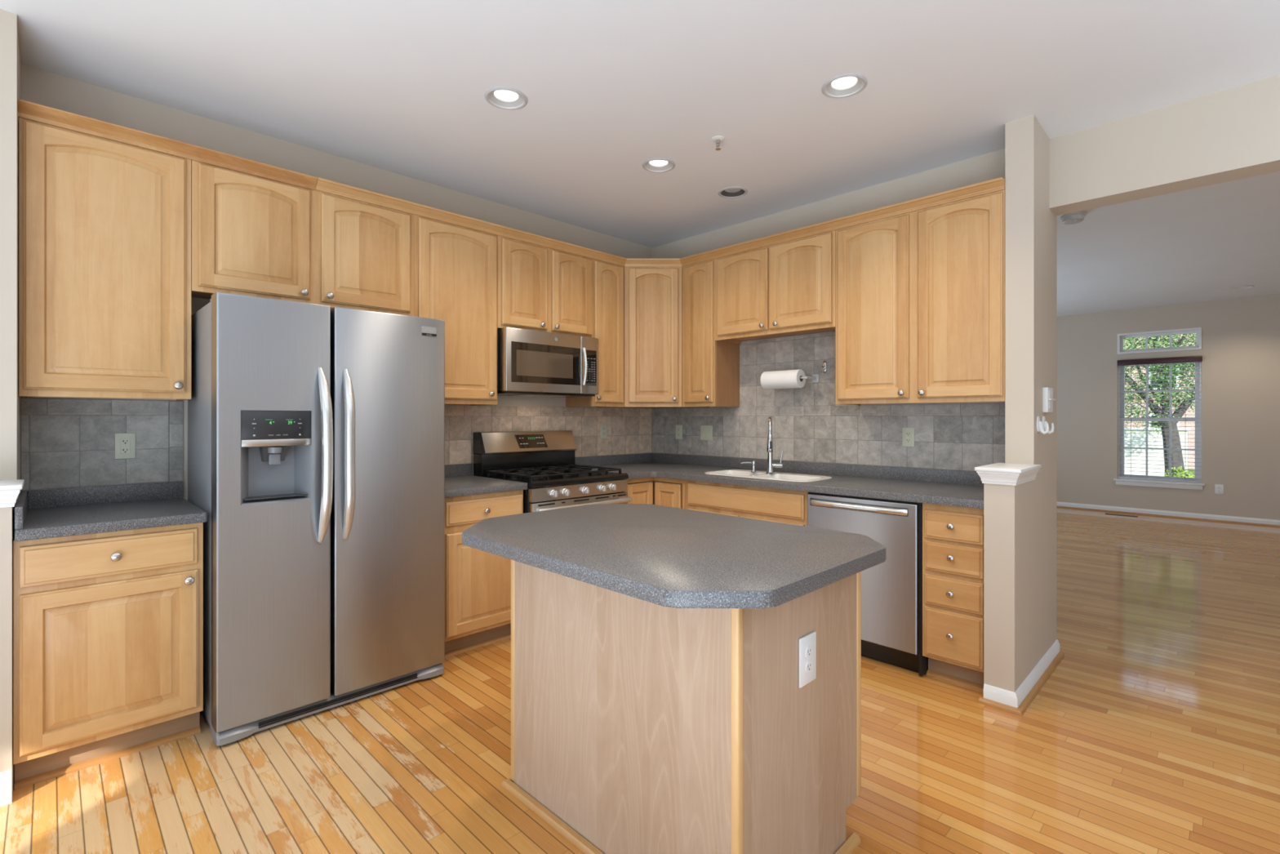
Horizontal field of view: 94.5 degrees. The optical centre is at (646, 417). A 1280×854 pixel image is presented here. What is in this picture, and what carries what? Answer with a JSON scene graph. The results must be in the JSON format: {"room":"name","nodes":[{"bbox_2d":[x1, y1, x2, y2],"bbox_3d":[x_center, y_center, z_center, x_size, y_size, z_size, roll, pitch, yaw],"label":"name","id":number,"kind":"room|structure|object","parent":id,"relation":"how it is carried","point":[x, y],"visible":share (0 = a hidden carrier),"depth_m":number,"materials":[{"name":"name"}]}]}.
{"room":"kitchen","nodes":[
{"label":"kitchen","id":0,"kind":"room"},
{"bbox_2d":[0,8,21,794],"bbox_3d":[-2.373,-0.086,2.148,0.635,2.720,0.122,0,0,45],"label":"wall","id":1,"kind":"structure","parent":0,"point":[10,55],"depth_m":2.10,"materials":[{"name":"beige paint"}]},
{"bbox_2d":[0,768,12,806],"bbox_3d":[-2.145,1.220,1.917,0.014,0.107,0.119,0,0,45],"label":"baseboard","id":2,"kind":"structure","parent":1,"relation":"attached to","point":[6,777],"depth_m":1.95,"materials":[{"name":"white wood"}]},
{"bbox_2d":[0,479,24,507],"bbox_3d":[-2.220,0.259,1.989,0.239,0.074,0.172,0,0,45],"label":"post cap","id":3,"kind":"object","parent":1,"relation":"on","point":[10,490],"visible":1,"depth_m":1.96,"materials":[{"name":"white wood"}]},
{"bbox_2d":[21,63,652,500],"bbox_3d":[-2.636,-0.086,2.443,0.152,2.720,7.468,0,0,45],"label":"wall","id":4,"kind":"structure","parent":0,"point":[42,87],"depth_m":3.06,"materials":[{"name":"beige paint"}]},
{"bbox_2d":[21,398,182,490],"bbox_3d":[-2.367,0.109,2.598,0.009,0.377,0.523,0,0,45],"label":"tile backsplash","id":5,"kind":"structure","parent":4,"relation":"attached to","point":[66,443],"depth_m":2.57,"materials":[{"name":"tile"}]},
{"bbox_2d":[115,432,135,458],"bbox_3d":[-2.321,0.126,2.633,0.009,0.114,0.070,0,0,45],"label":"wall outlet","id":6,"kind":"object","parent":5,"relation":"attached to","point":[125,443],"visible":1,"depth_m":2.63,"materials":[{"name":"beige plastic"}]},
{"bbox_2d":[120,438,130,453],"bbox_3d":[-2.319,0.126,2.632,0.002,0.067,0.034,0,0,45],"label":"receptacle","id":7,"kind":"object","parent":6,"relation":"attached to","point":[125,443],"depth_m":2.63,"materials":[{"name":"beige plastic"}]},
{"bbox_2d":[18,117,191,400],"bbox_3d":[-2.248,-0.607,2.475,0.351,1.053,0.514,0,0,45],"label":"upper cabinet","id":8,"kind":"object","parent":4,"relation":"attached to","point":[104,224],"visible":1,"depth_m":2.35,"materials":[{"name":"brown wood"}]},
{"bbox_2d":[17,98,626,266],"bbox_3d":[-1.234,-1.144,3.279,0.050,0.051,3.087,0,0,45],"label":"crown molding","id":9,"kind":"structure","parent":8,"relation":"attached to","point":[26,109],"depth_m":2.75,"materials":[{"name":"brown wood"}]},
{"bbox_2d":[191,160,414,315],"bbox_3d":[-1.720,-0.843,3.008,0.351,0.580,0.984,0,0,45],"label":"upper cabinet","id":10,"kind":"object","parent":4,"relation":"attached to","point":[251,235],"visible":0.98,"depth_m":2.84,"materials":[{"name":"brown wood"}]},
{"bbox_2d":[414,214,497,405],"bbox_3d":[-1.190,-0.607,3.543,0.351,1.053,0.518,0,0,45],"label":"upper cabinet","id":11,"kind":"object","parent":4,"relation":"attached to","point":[455,266],"visible":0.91,"depth_m":3.45,"materials":[{"name":"brown wood"}]},
{"bbox_2d":[497,235,591,337],"bbox_3d":[-0.741,-0.844,3.995,0.351,0.579,0.754,0,0,45],"label":"upper cabinet","id":12,"kind":"object","parent":4,"relation":"attached to","point":[540,288],"visible":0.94,"depth_m":3.84,"materials":[{"name":"brown wood"}]},
{"bbox_2d":[497,326,598,397],"bbox_3d":[-0.714,-0.348,3.960,0.437,0.404,0.739,0,0,45],"label":"microwave","id":13,"kind":"object","parent":12,"relation":"attached to","point":[531,362],"visible":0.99,"depth_m":3.78,"materials":[{"name":"silver metal"}]},
{"bbox_2d":[444,404,652,465],"bbox_3d":[-0.725,0.109,4.255,0.009,0.377,2.182,0,0,45],"label":"tile backsplash","id":14,"kind":"structure","parent":4,"relation":"attached to","point":[629,430],"depth_m":4.34,"materials":[{"name":"tile"}]},
{"bbox_2d":[600,423,607,438],"bbox_3d":[-0.336,0.106,4.637,0.008,0.114,0.070,0,0,45],"label":"wall outlet","id":15,"kind":"object","parent":14,"relation":"attached to","point":[603,427],"visible":1,"depth_m":4.63,"materials":[{"name":"beige plastic"}]},
{"bbox_2d":[565,258,623,407],"bbox_3d":[-0.366,-0.607,4.374,0.351,1.053,0.308,0,0,45],"label":"upper cabinet","id":16,"kind":"object","parent":4,"relation":"attached to","point":[607,278],"visible":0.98,"depth_m":4.26,"materials":[{"name":"brown wood"}]},
{"bbox_2d":[619,266,685,408],"bbox_3d":[0.049,-0.607,4.609,0.609,1.053,0.608,0,0,45],"label":"upper cabinet","id":17,"kind":"object","parent":4,"relation":"attached to","point":[653,295],"visible":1,"depth_m":4.38,"materials":[{"name":"brown wood"}]},
{"bbox_2d":[624,258,681,266],"bbox_3d":[0.050,-1.146,4.369,0.431,0.047,0.050,0,0,0],"label":"crown molding","id":18,"kind":"structure","parent":17,"relation":"attached to","point":[629,262],"depth_m":4.37,"materials":[{"name":"brown wood"}]},
{"bbox_2d":[0,0,1279,316],"bbox_3d":[2.567,-1.522,1.865,8.458,0.152,14.275,0,0,45],"label":"ceiling","id":19,"kind":"structure","parent":0,"point":[611,87],"depth_m":2.60,"materials":[{"name":"white paint"}]},
{"bbox_2d":[484,86,527,110],"bbox_3d":[-0.635,-1.452,2.677,0.190,0.026,0.190,0,0,45],"label":"recessed light","id":20,"kind":"object","parent":19,"relation":"in","point":[500,97],"visible":1,"depth_m":2.69,"materials":[{"name":"white"}]},
{"bbox_2d":[641,157,675,172],"bbox_3d":[0.069,-1.452,3.385,0.190,0.026,0.190,0,0,45],"label":"recessed light","id":21,"kind":"object","parent":19,"relation":"in","point":[658,164],"visible":1,"depth_m":3.40,"materials":[{"name":"white"}]},
{"bbox_2d":[711,135,724,150],"bbox_3d":[0.372,-1.419,3.067,0.069,0.054,0.069,0,0,45],"label":"sprinkler","id":22,"kind":"object","parent":19,"relation":"attached to","point":[718,139],"visible":1,"depth_m":3.06,"materials":[{"name":"silver metal"}]},
{"bbox_2d":[717,186,747,198],"bbox_3d":[0.553,-1.452,3.792,0.190,0.026,0.190,0,0,45],"label":"recessed light","id":23,"kind":"object","parent":19,"relation":"in","point":[734,192],"visible":0.98,"depth_m":3.82,"materials":[{"name":"white metal"}]},
{"bbox_2d":[821,73,867,97],"bbox_3d":[0.862,-1.452,2.576,0.190,0.026,0.190,0,0,45],"label":"recessed light","id":24,"kind":"object","parent":19,"relation":"in","point":[842,86],"visible":1,"depth_m":2.59,"materials":[{"name":"white"}]},
{"bbox_2d":[1060,211,1085,224],"bbox_3d":[3.046,-1.420,4.221,0.147,0.052,0.147,0,0,45],"label":"smoke detector","id":25,"kind":"object","parent":19,"relation":"attached to","point":[1077,217],"visible":0.99,"depth_m":4.18,"materials":[{"name":"white plastic"}]},
{"bbox_2d":[1230,285,1254,289],"bbox_3d":[6.604,-1.452,6.553,0.190,0.026,0.190,0,0,45],"label":"recessed light","id":26,"kind":"object","parent":19,"relation":"in","point":[1241,286],"visible":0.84,"depth_m":6.59,"materials":[{"name":"white"}]},
{"bbox_2d":[0,506,1279,853],"bbox_3d":[2.567,1.312,1.865,8.458,0.076,14.275,0,0,45],"label":"floor","id":27,"kind":"structure","parent":0,"point":[1156,729],"depth_m":2.22,"materials":[{"name":"brown wood"}]},
{"bbox_2d":[13,522,203,790],"bbox_3d":[-2.142,0.843,2.364,0.654,0.861,0.515,0,0,45],"label":"base cabinet","id":28,"kind":"object","parent":27,"relation":"on","point":[108,627],"visible":0.99,"depth_m":2.14,"materials":[{"name":"brown wood"}]},
{"bbox_2d":[14,480,207,541],"bbox_3d":[-2.140,0.355,2.373,0.646,0.113,0.524,0,0,45],"label":"countertop","id":29,"kind":"structure","parent":28,"relation":"on","point":[45,513],"depth_m":2.38,"materials":[{"name":"grey laminate"}]},
{"bbox_2d":[187,291,444,746],"bbox_3d":[-1.541,0.395,2.813,0.781,1.757,0.927,0,0,45],"label":"refrigerator","id":30,"kind":"object","parent":27,"relation":"on","point":[316,433],"visible":0.99,"depth_m":2.51,"materials":[{"name":"grey metal"}]},
{"bbox_2d":[444,489,523,657],"bbox_3d":[-1.082,0.843,3.433,0.654,0.861,0.491,0,0,45],"label":"base cabinet","id":31,"kind":"object","parent":27,"relation":"on","point":[477,583],"visible":0.38,"depth_m":3.19,"materials":[{"name":"brown wood"}]},
{"bbox_2d":[444,463,527,497],"bbox_3d":[-1.087,0.355,3.436,0.646,0.113,0.507,0,0,45],"label":"countertop","id":32,"kind":"structure","parent":31,"relation":"on","point":[460,480],"depth_m":3.35,"materials":[{"name":"grey laminate"}]},
{"bbox_2d":[473,430,631,513],"bbox_3d":[-0.597,0.683,3.841,0.733,1.181,0.754,0,0,45],"label":"gas range","id":33,"kind":"object","parent":27,"relation":"on","point":[544,460],"visible":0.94,"depth_m":3.81,"materials":[{"name":"silver metal"}]},
{"bbox_2d":[473,470,628,488],"bbox_3d":[-0.619,0.385,3.863,0.663,0.039,0.754,0,0,45],"label":"cooktop","id":34,"kind":"object","parent":33,"relation":"in","point":[600,477],"depth_m":3.67,"materials":[{"name":"black metal"}]},
{"bbox_2d":[625,476,684,508],"bbox_3d":[0.042,0.843,4.394,0.899,0.861,0.921,0,0,45],"label":"base cabinet","id":35,"kind":"object","parent":27,"relation":"on","point":[664,491],"visible":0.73,"depth_m":4.06,"materials":[{"name":"brown wood"}]},
{"bbox_2d":[574,453,983,508],"bbox_3d":[0.687,0.355,3.754,2.719,0.113,0.925,0,0,45],"label":"countertop","id":36,"kind":"structure","parent":35,"relation":"on","point":[928,486],"depth_m":3.59,"materials":[{"name":"grey laminate"}]},
{"bbox_2d":[704,469,831,481],"bbox_3d":[0.771,0.473,3.827,0.798,0.211,0.391,0,0,45],"label":"sink","id":37,"kind":"object","parent":36,"relation":"in","point":[736,473],"visible":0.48,"depth_m":3.82,"materials":[{"name":"white ceramic"}]},
{"bbox_2d":[741,460,756,472],"bbox_3d":[0.692,0.327,3.984,0.108,0.080,0.043,0,0,32],"label":"soap pump","id":38,"kind":"object","parent":37,"relation":"on","point":[753,462],"visible":1,"depth_m":3.96,"materials":[{"name":"silver metal"}]},
{"bbox_2d":[765,416,783,474],"bbox_3d":[0.810,0.179,3.848,0.106,0.376,0.154,0,0,45],"label":"tap","id":39,"kind":"object","parent":36,"relation":"on","point":[771,465],"visible":1,"depth_m":3.86,"materials":[{"name":"silver metal"}]},
{"bbox_2d":[501,560,861,853],"bbox_3d":[0.102,0.843,1.941,1.007,0.861,0.702,0,0,45],"label":"kitchen island","id":40,"kind":"object","parent":27,"relation":"on","point":[638,726],"visible":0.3,"depth_m":1.62,"materials":[{"name":"brown wood"}]},
{"bbox_2d":[462,503,886,608],"bbox_3d":[0.027,0.392,1.925,1.260,0.038,0.889,0,0,45],"label":"island countertop","id":41,"kind":"structure","parent":40,"relation":"on","point":[664,556],"depth_m":1.67,"materials":[{"name":"grey laminate"}]},
{"bbox_2d":[799,631,816,688],"bbox_3d":[0.434,0.649,1.589,0.008,0.130,0.084,0,0,45],"label":"wall outlet","id":42,"kind":"object","parent":40,"relation":"attached to","point":[807,643],"visible":1,"depth_m":1.58,"materials":[{"name":"white plastic"}]},
{"bbox_2d":[805,660,812,673],"bbox_3d":[0.436,0.669,1.587,0.002,0.034,0.034,0,0,45],"label":"receptacle","id":43,"kind":"object","parent":42,"relation":"attached to","point":[808,663],"depth_m":1.59,"materials":[{"name":"white plastic"}]},
{"bbox_2d":[805,645,812,658],"bbox_3d":[0.436,0.629,1.587,0.002,0.034,0.034,0,0,45],"label":"receptacle","id":44,"kind":"object","parent":42,"relation":"attached to","point":[808,648],"depth_m":1.59,"materials":[{"name":"white plastic"}]},
{"bbox_2d":[684,480,808,526],"bbox_3d":[0.782,0.843,3.849,0.915,0.861,0.654,0,0,45],"label":"base cabinet","id":45,"kind":"object","parent":27,"relation":"on","point":[773,504],"visible":0.11,"depth_m":3.59,"materials":[{"name":"brown wood"}]},
{"bbox_2d":[807,491,928,675],"bbox_3d":[1.318,0.842,3.300,0.613,0.857,0.634,0,0,45],"label":"dishwasher","id":46,"kind":"object","parent":27,"relation":"on","point":[891,589],"visible":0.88,"depth_m":2.99,"materials":[{"name":"silver metal"}]},
{"bbox_2d":[922,502,983,691],"bbox_3d":[1.646,0.843,2.992,0.282,0.861,0.654,0,0,45],"label":"base cabinet","id":47,"kind":"object","parent":27,"relation":"on","point":[953,536],"visible":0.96,"depth_m":2.79,"materials":[{"name":"brown wood"}]},
{"bbox_2d":[978,650,1064,715],"bbox_3d":[1.861,1.264,2.905,0.167,0.020,0.903,0,0,45],"label":"trim","id":48,"kind":"structure","parent":27,"relation":"on","point":[1041,682],"depth_m":2.65,"materials":[{"name":"brown wood"}]},
{"bbox_2d":[1104,513,1137,516],"bbox_3d":[6.203,1.271,7.726,0.333,0.004,0.086,0,0,45],"label":"floor vent","id":49,"kind":"object","parent":27,"relation":"in","point":[1104,513],"visible":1,"depth_m":7.74,"materials":[{"name":"brown metal"}]},
{"bbox_2d":[652,148,1004,469],"bbox_3d":[1.033,-0.086,4.212,2.874,2.720,0.211,0,0,45],"label":"wall","id":50,"kind":"structure","parent":0,"point":[991,166],"depth_m":3.79,"materials":[{"name":"beige paint"}]},
{"bbox_2d":[682,258,739,407],"bbox_3d":[0.464,-0.607,4.379,0.303,1.053,0.351,0,0,45],"label":"upper cabinet","id":51,"kind":"object","parent":50,"relation":"attached to","point":[710,366],"visible":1,"depth_m":4.27,"materials":[{"name":"brown wood"}]},
{"bbox_2d":[715,230,835,344],"bbox_3d":[0.896,-0.839,3.951,0.912,0.588,0.351,0,0,45],"label":"upper cabinet","id":52,"kind":"object","parent":50,"relation":"attached to","point":[787,288],"visible":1,"depth_m":3.81,"materials":[{"name":"brown wood"}]},
{"bbox_2d":[680,177,1004,266],"bbox_3d":[0.997,-1.146,3.635,2.110,0.047,0.050,0,0,45],"label":"crown molding","id":53,"kind":"structure","parent":52,"relation":"attached to","point":[998,184],"depth_m":3.41,"materials":[{"name":"brown wood"}]},
{"bbox_2d":[652,331,1004,471],"bbox_3d":[1.012,-0.131,4.077,2.711,0.858,0.009,0,0,45],"label":"tile backsplash","id":54,"kind":"structure","parent":50,"relation":"attached to","point":[948,437],"depth_m":3.94,"materials":[{"name":"tile"}]},
{"bbox_2d":[675,425,682,439],"bbox_3d":[0.263,0.117,4.809,0.070,0.114,0.008,0,0,45],"label":"wall outlet","id":55,"kind":"object","parent":54,"relation":"attached to","point":[678,428],"visible":1,"depth_m":4.80,"materials":[{"name":"beige plastic"}]},
{"bbox_2d":[700,425,712,439],"bbox_3d":[0.466,0.118,4.606,0.117,0.114,0.010,0,0,45],"label":"light switch","id":56,"kind":"object","parent":54,"relation":"attached to","point":[706,431],"visible":1,"depth_m":4.60,"materials":[{"name":"beige plastic"}]},
{"bbox_2d":[800,373,818,382],"bbox_3d":[0.973,-0.263,4.020,0.366,0.056,0.128,0,0,45],"label":"paper towel holder","id":57,"kind":"object","parent":54,"relation":"attached to","point":[815,377],"visible":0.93,"depth_m":3.93,"materials":[{"name":"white plastic"}]},
{"bbox_2d":[760,368,805,389],"bbox_3d":[0.921,-0.258,3.996,0.282,0.123,0.123,0,0,45],"label":"paper towel roll","id":58,"kind":"object","parent":57,"relation":"on","point":[788,379],"visible":0.98,"depth_m":3.94,"materials":[{"name":"paper"}]},
{"bbox_2d":[820,360,826,373],"bbox_3d":[1.163,-0.334,3.890,0.032,0.084,0.046,0,0,45],"label":"wall hook","id":59,"kind":"object","parent":54,"relation":"attached to","point":[824,366],"visible":1,"depth_m":3.90,"materials":[{"name":"silver metal"}]},
{"bbox_2d":[902,427,914,446],"bbox_3d":[1.560,0.115,3.523,0.070,0.114,0.009,0,0,45],"label":"wall outlet","id":60,"kind":"object","parent":54,"relation":"attached to","point":[908,433],"visible":1,"depth_m":3.52,"materials":[{"name":"beige plastic"}]},
{"bbox_2d":[905,431,911,442],"bbox_3d":[1.558,0.115,3.521,0.034,0.067,0.002,0,0,45],"label":"receptacle","id":61,"kind":"object","parent":60,"relation":"attached to","point":[908,433],"depth_m":3.52,"materials":[{"name":"beige plastic"}]},
{"bbox_2d":[835,189,1004,404],"bbox_3d":[1.538,-0.607,3.315,0.891,1.053,0.351,0,0,45],"label":"upper cabinet","id":62,"kind":"object","parent":50,"relation":"attached to","point":[920,294],"visible":0.99,"depth_m":3.16,"materials":[{"name":"brown wood"}]},
{"bbox_2d":[983,480,1033,692],"bbox_3d":[1.683,0.780,2.740,0.120,0.988,0.350,0,0,45],"label":"wall","id":63,"kind":"structure","parent":0,"point":[1008,509],"depth_m":2.63,"materials":[{"name":"beige paint"}]},
{"bbox_2d":[974,462,1040,485],"bbox_3d":[1.672,0.258,2.729,0.181,0.072,0.380,0,0,45],"label":"post cap","id":64,"kind":"object","parent":63,"relation":"on","point":[1002,473],"visible":1,"depth_m":2.63,"materials":[{"name":"white wood"}]},
{"bbox_2d":[1004,115,1057,667],"bbox_3d":[1.989,-0.086,3.049,0.120,2.720,0.518,0,0,45],"label":"wall column","id":65,"kind":"structure","parent":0,"point":[1030,224],"depth_m":2.89,"materials":[{"name":"beige paint"}]},
{"bbox_2d":[983,639,1059,707],"bbox_3d":[1.866,1.234,2.914,0.133,0.079,0.883,0,0,45],"label":"baseboard","id":66,"kind":"structure","parent":65,"relation":"attached to","point":[1010,698],"depth_m":2.65,"materials":[{"name":"white wood"}]},
{"bbox_2d":[1036,415,1048,434],"bbox_3d":[1.920,0.036,2.863,0.051,0.091,0.048,0,0,45],"label":"wall hook","id":67,"kind":"object","parent":65,"relation":"attached to","point":[1039,424],"visible":1,"depth_m":2.86,"materials":[{"name":"white plastic"}]},
{"bbox_2d":[1042,415,1053,434],"bbox_3d":[2.000,0.036,2.944,0.051,0.091,0.048,0,0,45],"label":"wall hook","id":68,"kind":"object","parent":65,"relation":"attached to","point":[1044,422],"visible":0.74,"depth_m":2.94,"materials":[{"name":"white plastic"}]},
{"bbox_2d":[1042,386,1055,412],"bbox_3d":[2.029,-0.089,2.980,0.034,0.124,0.117,0,0,45],"label":"light switch","id":69,"kind":"object","parent":65,"relation":"attached to","point":[1047,393],"visible":1,"depth_m":2.95,"materials":[{"name":"white plastic"}]},
{"bbox_2d":[1049,74,1279,215],"bbox_3d":[4.052,-1.266,1.237,5.362,0.360,0.168,0,0,45],"label":"beam","id":70,"kind":"structure","parent":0,"point":[1233,133],"depth_m":2.74,"materials":[{"name":"beige paint"}]},
{"bbox_2d":[1057,293,1279,519],"bbox_3d":[7.558,-0.086,6.865,8.407,2.720,0.145,0,0,45],"label":"wall","id":71,"kind":"structure","parent":0,"point":[1240,351],"depth_m":7.37,"materials":[{"name":"beige paint"}]},
{"bbox_2d":[1113,478,1204,489],"bbox_3d":[6.642,0.862,7.686,0.892,0.076,0.094,0,0,45],"label":"window sill","id":72,"kind":"structure","parent":71,"relation":"attached to","point":[1118,482],"depth_m":7.64,"materials":[{"name":"white wood"}]},
{"bbox_2d":[1117,361,1201,483],"bbox_3d":[6.697,0.032,7.734,0.830,1.599,0.112,0,0,45],"label":"window","id":73,"kind":"structure","parent":71,"relation":"in","point":[1197,418],"depth_m":7.70,"materials":[{"name":"white wood"}]},
{"bbox_2d":[1116,355,1202,482],"bbox_3d":[6.644,0.019,7.676,0.833,1.580,0.096,0,0,45],"label":"window blind","id":74,"kind":"object","parent":73,"relation":"attached to","point":[1192,358],"visible":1,"depth_m":7.67,"materials":[{"name":"white plastic"}]},
{"bbox_2d":[1117,327,1201,354],"bbox_3d":[6.684,-0.992,7.721,0.830,0.273,0.147,0,0,45],"label":"window","id":75,"kind":"structure","parent":71,"relation":"in","point":[1197,331],"depth_m":7.68,"materials":[{"name":"white wood"}]},
{"bbox_2d":[1057,501,1279,524],"bbox_3d":[7.501,1.236,6.808,8.098,0.076,0.015,0,0,45],"label":"baseboard","id":76,"kind":"structure","parent":71,"relation":"attached to","point":[1272,522],"depth_m":7.56,"materials":[{"name":"white wood"}]},
{"bbox_2d":[1057,506,1279,527],"bbox_3d":[7.490,1.265,6.796,8.098,0.018,0.018,0,0,45],"label":"trim","id":77,"kind":"structure","parent":71,"relation":"attached to","point":[1242,522],"depth_m":7.55,"materials":[{"name":"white wood"}]},
{"bbox_2d":[1214,484,1223,494],"bbox_3d":[7.041,0.880,7.268,0.079,0.119,0.008,0,0,45],"label":"wall outlet","id":78,"kind":"object","parent":71,"relation":"attached to","point":[1219,489],"visible":1,"depth_m":7.27,"materials":[{"name":"white plastic"}]},
{"label":"outside","id":79,"kind":"structure","parent":0,"visible":0},
{"bbox_2d":[1187,468,1195,477],"bbox_3d":[17.620,1.858,19.166,35.560,0.152,31.394,0,0,45],"label":"ground","id":80,"kind":"structure","parent":79,"point":[1193,469],"depth_m":19.61,"materials":[{"name":"green plant"}]},
{"bbox_2d":[1124,426,1190,475],"bbox_3d":[10.230,1.013,16.977,7.925,1.537,0.305,0,0,45],"label":"wall","id":81,"kind":"structure","parent":80,"relation":"on","point":[1184,434],"depth_m":14.65,"materials":[{"name":"beige"}]},
{"bbox_2d":[1123,333,1195,477],"bbox_3d":[10.563,-0.526,12.415,3.633,4.652,2.680,0,0,42],"label":"tree","id":82,"kind":"object","parent":80,"relation":"on","point":[1180,411],"visible":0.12,"depth_m":12.18,"materials":[{"name":"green plant"}]},
{"bbox_2d":[1124,333,1195,468],"bbox_3d":[18.462,-1.901,23.624,8.636,7.366,4.064,0,0,45],"label":"brick house","id":83,"kind":"structure","parent":80,"relation":"on","point":[1191,437],"depth_m":20.80,"materials":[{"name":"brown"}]},
{"bbox_2d":[1164,466,1195,477],"bbox_3d":[10.425,1.375,11.547,0.888,0.878,0.712,0,0,45],"label":"shrub","id":84,"kind":"object","parent":80,"relation":"on","point":[1181,473],"visible":0.12,"depth_m":11.51,"materials":[{"name":"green plant"}]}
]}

